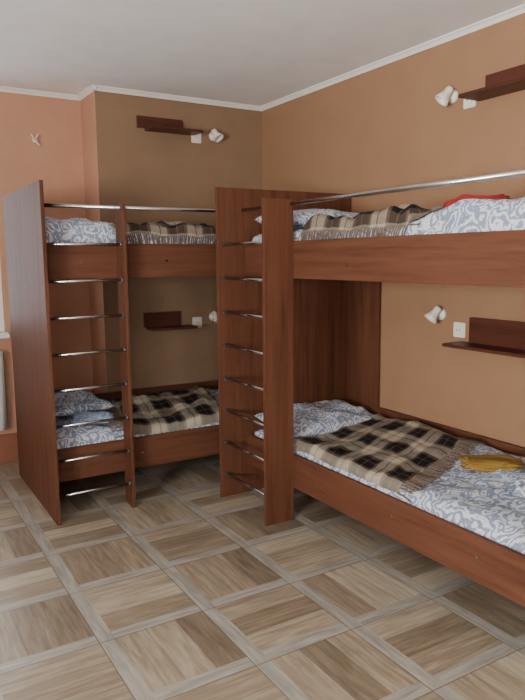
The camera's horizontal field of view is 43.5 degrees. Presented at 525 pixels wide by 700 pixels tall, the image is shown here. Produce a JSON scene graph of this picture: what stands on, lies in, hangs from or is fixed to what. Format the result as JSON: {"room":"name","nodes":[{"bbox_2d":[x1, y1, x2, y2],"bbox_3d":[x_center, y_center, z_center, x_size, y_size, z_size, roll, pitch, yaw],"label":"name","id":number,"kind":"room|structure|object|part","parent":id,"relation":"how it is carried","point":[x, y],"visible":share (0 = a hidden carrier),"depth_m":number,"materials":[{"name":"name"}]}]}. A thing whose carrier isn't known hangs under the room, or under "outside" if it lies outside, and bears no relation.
{"room":"dormitory","nodes":[
{"label":"dormitory","id":0,"kind":"room"},
{"bbox_2d":[0,92,93,434],"bbox_3d":[-3.027,-0.412,4.205,3.800,2.703,0.220,-5,9,-31],"label":"wall","id":1,"kind":"structure","parent":0,"point":[57,160],"depth_m":4.87,"materials":[{"name":"paint"}]},
{"bbox_2d":[0,265,4,331],"bbox_3d":[-1.944,-0.790,4.758,0.060,1.320,0.060,-5,9,-31],"label":"window frame","id":2,"kind":"structure","parent":1,"relation":"attached to","point":[2,329],"depth_m":4.81,"materials":[{"name":"white paint"}]},
{"bbox_2d":[0,350,7,430],"bbox_3d":[-2.471,0.479,4.453,1.385,0.860,0.080,-5,9,-31],"label":"radiator","id":3,"kind":"object","parent":1,"relation":"attached to","point":[3,415],"visible":1,"depth_m":4.75,"materials":[{"name":"metal"}]},
{"bbox_2d":[0,332,9,338],"bbox_3d":[-2.565,-0.042,4.349,1.680,0.033,0.100,-5,9,-31],"label":"sill","id":4,"kind":"structure","parent":1,"relation":"attached to","point":[4,334],"depth_m":4.72,"materials":[{"name":"white paint"}]},
{"bbox_2d":[0,433,18,463],"bbox_3d":[-2.962,0.832,4.275,3.788,0.220,0.012,-5,9,-31],"label":"baseboard","id":5,"kind":"structure","parent":1,"relation":"attached to","point":[8,442],"depth_m":4.91,"materials":[{"name":"brown wood"}]},
{"bbox_2d":[31,134,38,144],"bbox_3d":[-1.643,-1.517,4.741,0.059,0.086,0.054,-5,9,-31],"label":"wall hook","id":6,"kind":"object","parent":1,"relation":"attached to","point":[34,140],"visible":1,"depth_m":4.74,"materials":[{"name":"white plastic"}]},
{"bbox_2d":[0,86,79,100],"bbox_3d":[-2.974,-1.721,3.914,3.800,0.030,0.030,-5,9,-31],"label":"trim","id":7,"kind":"structure","parent":1,"relation":"attached to","point":[2,88],"depth_m":4.73,"materials":[{"name":"white paint"}]},
{"bbox_2d":[77,85,95,100],"bbox_3d":[-1.271,-1.850,4.732,0.030,0.030,0.380,-5,9,-31],"label":"trim","id":8,"kind":"structure","parent":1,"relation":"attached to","point":[87,91],"depth_m":4.72,"materials":[{"name":"white paint"}]},
{"bbox_2d":[81,91,261,393],"bbox_3d":[-0.728,-0.596,5.381,1.366,2.703,0.570,-5,9,-31],"label":"wall","id":9,"kind":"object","parent":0,"point":[127,164],"depth_m":5.00,"materials":[{"name":"beige paint"}]},
{"bbox_2d":[136,115,202,135],"bbox_3d":[-0.678,-1.661,4.835,0.460,0.103,0.160,-5,9,-31],"label":"wall shelf","id":10,"kind":"object","parent":9,"relation":"attached to","point":[151,124],"visible":1,"depth_m":4.83,"materials":[{"name":"laminate"}]},
{"bbox_3d":[-0.758,-1.674,4.868,0.360,0.085,0.018,-5,9,-31],"label":"plate","id":11,"kind":"part","parent":10,"relation":"part of","materials":[{"name":"laminate"}]},
{"bbox_2d":[143,311,197,330],"bbox_3d":[-0.700,-0.224,5.015,0.380,0.128,0.160,-5,9,-31],"label":"wall shelf","id":12,"kind":"object","parent":9,"relation":"attached to","point":[170,320],"visible":1,"depth_m":5.03,"materials":[{"name":"laminate"}]},
{"bbox_3d":[-0.771,-0.238,5.053,0.300,0.110,0.018,-5,9,-31],"label":"plate","id":13,"kind":"part","parent":12,"relation":"part of","materials":[{"name":"laminate"}]},
{"bbox_2d":[90,85,260,110],"bbox_3d":[-0.597,-1.884,4.934,1.396,0.030,0.030,-5,9,-31],"label":"trim","id":14,"kind":"structure","parent":9,"relation":"attached to","point":[98,87],"depth_m":4.89,"materials":[{"name":"white paint"}]},
{"bbox_2d":[191,133,200,142],"bbox_3d":[-0.506,-1.627,5.031,0.084,0.084,0.016,-5,9,-31],"label":"power socket","id":15,"kind":"object","parent":9,"relation":"attached to","point":[197,138],"visible":0.81,"depth_m":5.03,"materials":[{"name":"white plastic"}]},
{"bbox_2d":[192,317,201,327],"bbox_3d":[-0.515,-0.219,5.215,0.084,0.084,0.016,-5,9,-31],"label":"power socket","id":16,"kind":"object","parent":9,"relation":"attached to","point":[197,321],"visible":0.95,"depth_m":5.21,"materials":[{"name":"white plastic"}]},
{"bbox_2d":[209,311,216,323],"bbox_3d":[-0.363,-0.262,5.241,0.086,0.104,0.120,-5,9,-31],"label":"wall spotlight","id":17,"kind":"object","parent":9,"relation":"attached to","point":[213,315],"visible":0.74,"depth_m":5.23,"materials":[{"name":"white plastic"}]},
{"bbox_2d":[209,128,223,142],"bbox_3d":[-0.349,-1.651,5.062,0.086,0.104,0.120,-5,9,-31],"label":"wall spotlight","id":18,"kind":"object","parent":9,"relation":"attached to","point":[214,135],"visible":1,"depth_m":5.07,"materials":[{"name":"white plastic"}]},
{"bbox_2d":[0,454,524,699],"bbox_3d":[-0.684,1.306,1.893,5.366,0.100,7.020,-5,9,-31],"label":"floor","id":19,"kind":"structure","parent":0,"point":[186,592],"depth_m":2.86,"materials":[{"name":"tile"}]},
{"bbox_2d":[2,180,219,525],"bbox_3d":[-0.591,-0.088,4.569,2.003,1.920,1.056,-5,9,-31],"label":"bunk bed","id":20,"kind":"object","parent":19,"relation":"on","point":[33,263],"visible":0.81,"depth_m":3.95,"materials":[{"name":"brown wood"}]},
{"bbox_3d":[-1.438,-0.010,4.061,0.020,1.920,1.056,-5,9,-31],"label":"panel","id":21,"kind":"part","parent":20,"relation":"part of","materials":[{"name":"brown wood"}]},
{"bbox_3d":[-0.820,0.056,3.934,0.020,1.815,0.125,-5,9,-31],"label":"ladder post","id":22,"kind":"part","parent":20,"relation":"part of","materials":[{"name":"brown wood"}]},
{"bbox_3d":[-0.407,-0.572,4.188,1.963,0.205,0.020,-5,9,-31],"label":"rail","id":23,"kind":"part","parent":20,"relation":"part of","materials":[{"name":"brown wood"}]},
{"bbox_3d":[-0.397,0.608,4.353,1.963,0.198,0.020,-5,9,-31],"label":"rail","id":24,"kind":"part","parent":20,"relation":"part of","materials":[{"name":"brown wood"}]},
{"bbox_3d":[-0.853,0.447,5.089,1.963,0.320,0.020,-5,9,-31],"label":"rail","id":25,"kind":"part","parent":20,"relation":"part of","materials":[{"name":"brown wood"}]},
{"bbox_3d":[-0.625,0.548,4.724,1.943,0.103,0.851,-5,9,-31],"label":"mattress","id":26,"kind":"object","parent":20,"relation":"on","visible":0},
{"bbox_2d":[55,388,218,448],"bbox_3d":[-0.626,0.400,4.703,1.943,0.195,0.851,-5,9,-31],"label":"duvet","id":27,"kind":"object","parent":26,"relation":"on","point":[80,435],"visible":0.1,"depth_m":4.02,"materials":[{"name":"fabric"}]},
{"bbox_2d":[54,390,114,415],"bbox_3d":[-1.296,0.346,4.399,0.420,0.112,0.560,-6,10,-36],"label":"pillow","id":28,"kind":"object","parent":27,"relation":"on","point":[66,403],"visible":0.7,"depth_m":4.26,"materials":[{"name":"fabric"}]},
{"bbox_2d":[71,411,113,423],"bbox_3d":[-1.073,0.418,4.146,0.259,0.054,0.219,-3,8,-15],"label":"bedsheet","id":29,"kind":"object","parent":27,"relation":"on","point":[80,416],"visible":0.84,"depth_m":4.09,"materials":[{"name":"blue fabric"}]},
{"bbox_2d":[106,386,218,437],"bbox_3d":[-0.710,0.406,4.604,0.962,0.148,0.766,-5,9,-31],"label":"plaid blanket","id":30,"kind":"object","parent":27,"relation":"on","point":[178,410],"visible":0.77,"depth_m":4.46,"materials":[{"name":"fabric"}]},
{"bbox_3d":[-0.635,-0.635,4.559,1.943,0.153,0.851,-5,9,-31],"label":"mattress","id":31,"kind":"object","parent":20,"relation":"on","visible":0},
{"bbox_2d":[45,217,215,243],"bbox_3d":[-0.636,-0.806,4.535,1.943,0.192,0.851,-5,9,-31],"label":"duvet","id":32,"kind":"object","parent":31,"relation":"on","point":[72,230],"visible":0.27,"depth_m":3.83,"materials":[{"name":"fabric"}]},
{"bbox_2d":[109,220,215,243],"bbox_3d":[-0.671,-0.792,4.408,0.827,0.183,0.676,-5,9,-31],"label":"plaid blanket","id":33,"kind":"object","parent":32,"relation":"on","point":[163,228],"visible":0.91,"depth_m":4.12,"materials":[{"name":"fabric"}]},
{"bbox_2d":[215,169,524,606],"bbox_3d":[0.739,0.069,3.362,1.020,1.920,2.235,-5,9,-31],"label":"bunk bed","id":34,"kind":"object","parent":19,"relation":"on","point":[299,321],"visible":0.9,"depth_m":3.67,"materials":[{"name":"brown wood"}]},
{"bbox_3d":[0.088,0.089,3.642,0.190,1.815,0.020,-5,9,-31],"label":"ladder post","id":35,"kind":"part","parent":34,"relation":"part of","materials":[{"name":"brown wood"}]},
{"bbox_3d":[0.165,-0.057,4.300,1.020,1.920,0.020,-5,9,-31],"label":"panel","id":36,"kind":"part","parent":34,"relation":"part of","materials":[{"name":"brown wood"}]},
{"bbox_3d":[0.470,-0.432,3.130,0.020,0.205,2.195,-5,9,-31],"label":"rail","id":37,"kind":"part","parent":34,"relation":"part of","materials":[{"name":"brown wood"}]},
{"bbox_3d":[0.480,0.757,3.296,0.020,0.195,2.195,-5,9,-31],"label":"rail","id":38,"kind":"part","parent":34,"relation":"part of","materials":[{"name":"brown wood"}]},
{"bbox_3d":[1.253,0.642,3.568,0.020,0.320,1.880,-5,9,-31],"label":"rail","id":39,"kind":"part","parent":34,"relation":"part of","materials":[{"name":"brown wood"}]},
{"bbox_3d":[0.826,0.710,3.501,0.782,0.098,2.175,-5,9,-31],"label":"mattress","id":40,"kind":"object","parent":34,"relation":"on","visible":0},
{"bbox_2d":[254,429,524,554],"bbox_3d":[0.825,0.573,3.482,0.782,0.177,2.175,-5,9,-31],"label":"sheet","id":41,"kind":"object","parent":40,"relation":"on","point":[484,504],"visible":0.39,"depth_m":2.90,"materials":[{"name":"fabric"}]},
{"bbox_2d":[253,400,373,437],"bbox_3d":[0.361,0.425,4.184,0.720,0.150,0.438,-5,9,-31],"label":"pillow","id":42,"kind":"object","parent":41,"relation":"on","point":[318,418],"visible":0.71,"depth_m":4.08,"materials":[{"name":"fabric"}]},
{"bbox_2d":[294,414,484,501],"bbox_3d":[0.721,0.534,3.619,0.753,0.144,1.049,-5,9,-31],"label":"plaid blanket","id":43,"kind":"object","parent":41,"relation":"on","point":[387,453],"visible":0.99,"depth_m":3.52,"materials":[{"name":"fabric"}]},
{"bbox_2d":[457,454,524,471],"bbox_3d":[1.103,0.539,3.158,0.325,0.042,0.179,1,8,11],"label":"folded towel","id":44,"kind":"object","parent":41,"relation":"on","point":[486,462],"visible":1,"depth_m":3.12,"materials":[{"name":"yellow fabric"}]},
{"bbox_2d":[512,473,524,497],"bbox_3d":[1.258,0.573,2.875,0.266,0.085,0.339,7,11,42],"label":"pillowcase","id":45,"kind":"object","parent":41,"relation":"on","point":[519,490],"visible":1,"depth_m":2.82,"materials":[{"name":"fabric"}]},
{"bbox_3d":[0.816,-0.474,3.336,0.782,0.148,2.175,-5,9,-31],"label":"mattress","id":46,"kind":"object","parent":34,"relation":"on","visible":0},
{"bbox_2d":[252,197,524,240],"bbox_3d":[0.815,-0.632,3.314,0.782,0.170,2.175,-5,9,-31],"label":"duvet","id":47,"kind":"object","parent":46,"relation":"on","point":[465,215],"visible":0.48,"depth_m":2.60,"materials":[{"name":"fabric"}]},
{"bbox_2d":[255,209,359,230],"bbox_3d":[0.349,-0.785,3.979,0.680,0.141,0.440,-5,9,-31],"label":"pillow","id":48,"kind":"object","parent":47,"relation":"on","point":[300,217],"visible":0.36,"depth_m":3.77,"materials":[{"name":"fabric"}]},
{"bbox_2d":[298,204,443,239],"bbox_3d":[0.733,-0.639,3.319,0.655,0.168,1.017,-5,9,-31],"label":"plaid blanket","id":49,"kind":"object","parent":47,"relation":"on","point":[393,217],"visible":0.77,"depth_m":3.11,"materials":[{"name":"fabric"}]},
{"bbox_2d":[443,194,511,207],"bbox_3d":[0.930,-0.642,2.824,0.284,0.055,0.157,5,9,32],"label":"cloth","id":50,"kind":"object","parent":47,"relation":"on","point":[464,196],"visible":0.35,"depth_m":2.79,"materials":[{"name":"red fabric"}]},
{"bbox_2d":[0,0,524,105],"bbox_3d":[-0.707,-1.470,1.506,5.366,0.100,7.020,-5,9,-31],"label":"ceiling","id":51,"kind":"structure","parent":0,"point":[248,52],"depth_m":3.65,"materials":[{"name":"paint"}]},
{"bbox_2d":[262,13,524,446],"bbox_3d":[1.538,-0.296,3.097,0.120,2.703,6.920,-5,9,-31],"label":"wall","id":52,"kind":"structure","parent":0,"point":[383,127],"depth_m":3.86,"materials":[{"name":"beige paint"}]},
{"bbox_2d":[260,4,524,110],"bbox_3d":[1.618,-1.579,2.619,0.030,0.030,6.320,-5,9,-31],"label":"trim","id":53,"kind":"structure","parent":52,"relation":"attached to","point":[519,10],"depth_m":3.86,"materials":[{"name":"white paint"}]},
{"bbox_2d":[424,306,445,323],"bbox_3d":[0.987,-0.203,3.795,0.120,0.104,0.086,-5,9,-31],"label":"wall spotlight","id":54,"kind":"object","parent":52,"relation":"attached to","point":[437,312],"visible":1,"depth_m":3.77,"materials":[{"name":"white plastic"}]},
{"bbox_2d":[435,86,457,105],"bbox_3d":[0.997,-1.387,3.595,0.120,0.104,0.086,-5,9,-31],"label":"wall spotlight","id":55,"kind":"object","parent":52,"relation":"attached to","point":[449,94],"visible":0.99,"depth_m":3.59,"materials":[{"name":"white plastic"}]},
{"bbox_2d":[453,322,465,337],"bbox_3d":[1.108,-0.113,3.708,0.016,0.084,0.084,-5,9,-31],"label":"power socket","id":56,"kind":"object","parent":52,"relation":"attached to","point":[459,328],"visible":1,"depth_m":3.70,"materials":[{"name":"white plastic"}]},
{"bbox_2d":[463,99,475,108],"bbox_3d":[1.108,-1.339,3.519,0.016,0.084,0.084,-5,9,-31],"label":"power socket","id":57,"kind":"object","parent":52,"relation":"attached to","point":[467,103],"visible":0.53,"depth_m":3.52,"materials":[{"name":"white plastic"}]},
{"bbox_2d":[442,317,524,357],"bbox_3d":[1.196,-0.074,3.425,0.160,0.158,0.540,-5,9,-31],"label":"wall shelf","id":58,"kind":"object","parent":52,"relation":"attached to","point":[493,336],"visible":1,"depth_m":3.46,"materials":[{"name":"laminate"}]},
{"bbox_3d":[1.267,-0.086,3.443,0.018,0.140,0.460,-5,9,-31],"label":"plate","id":59,"kind":"part","parent":58,"relation":"part of","materials":[{"name":"laminate"}]},
{"bbox_2d":[458,64,524,100],"bbox_3d":[1.211,-1.335,3.205,0.160,0.118,0.520,-5,9,-31],"label":"wall shelf","id":60,"kind":"object","parent":52,"relation":"attached to","point":[511,80],"visible":1,"depth_m":3.28,"materials":[{"name":"laminate"}]},
{"bbox_3d":[1.269,-1.351,3.244,0.018,0.100,0.410,-5,9,-31],"label":"plate","id":61,"kind":"part","parent":60,"relation":"part of","materials":[{"name":"laminate"}]}
]}

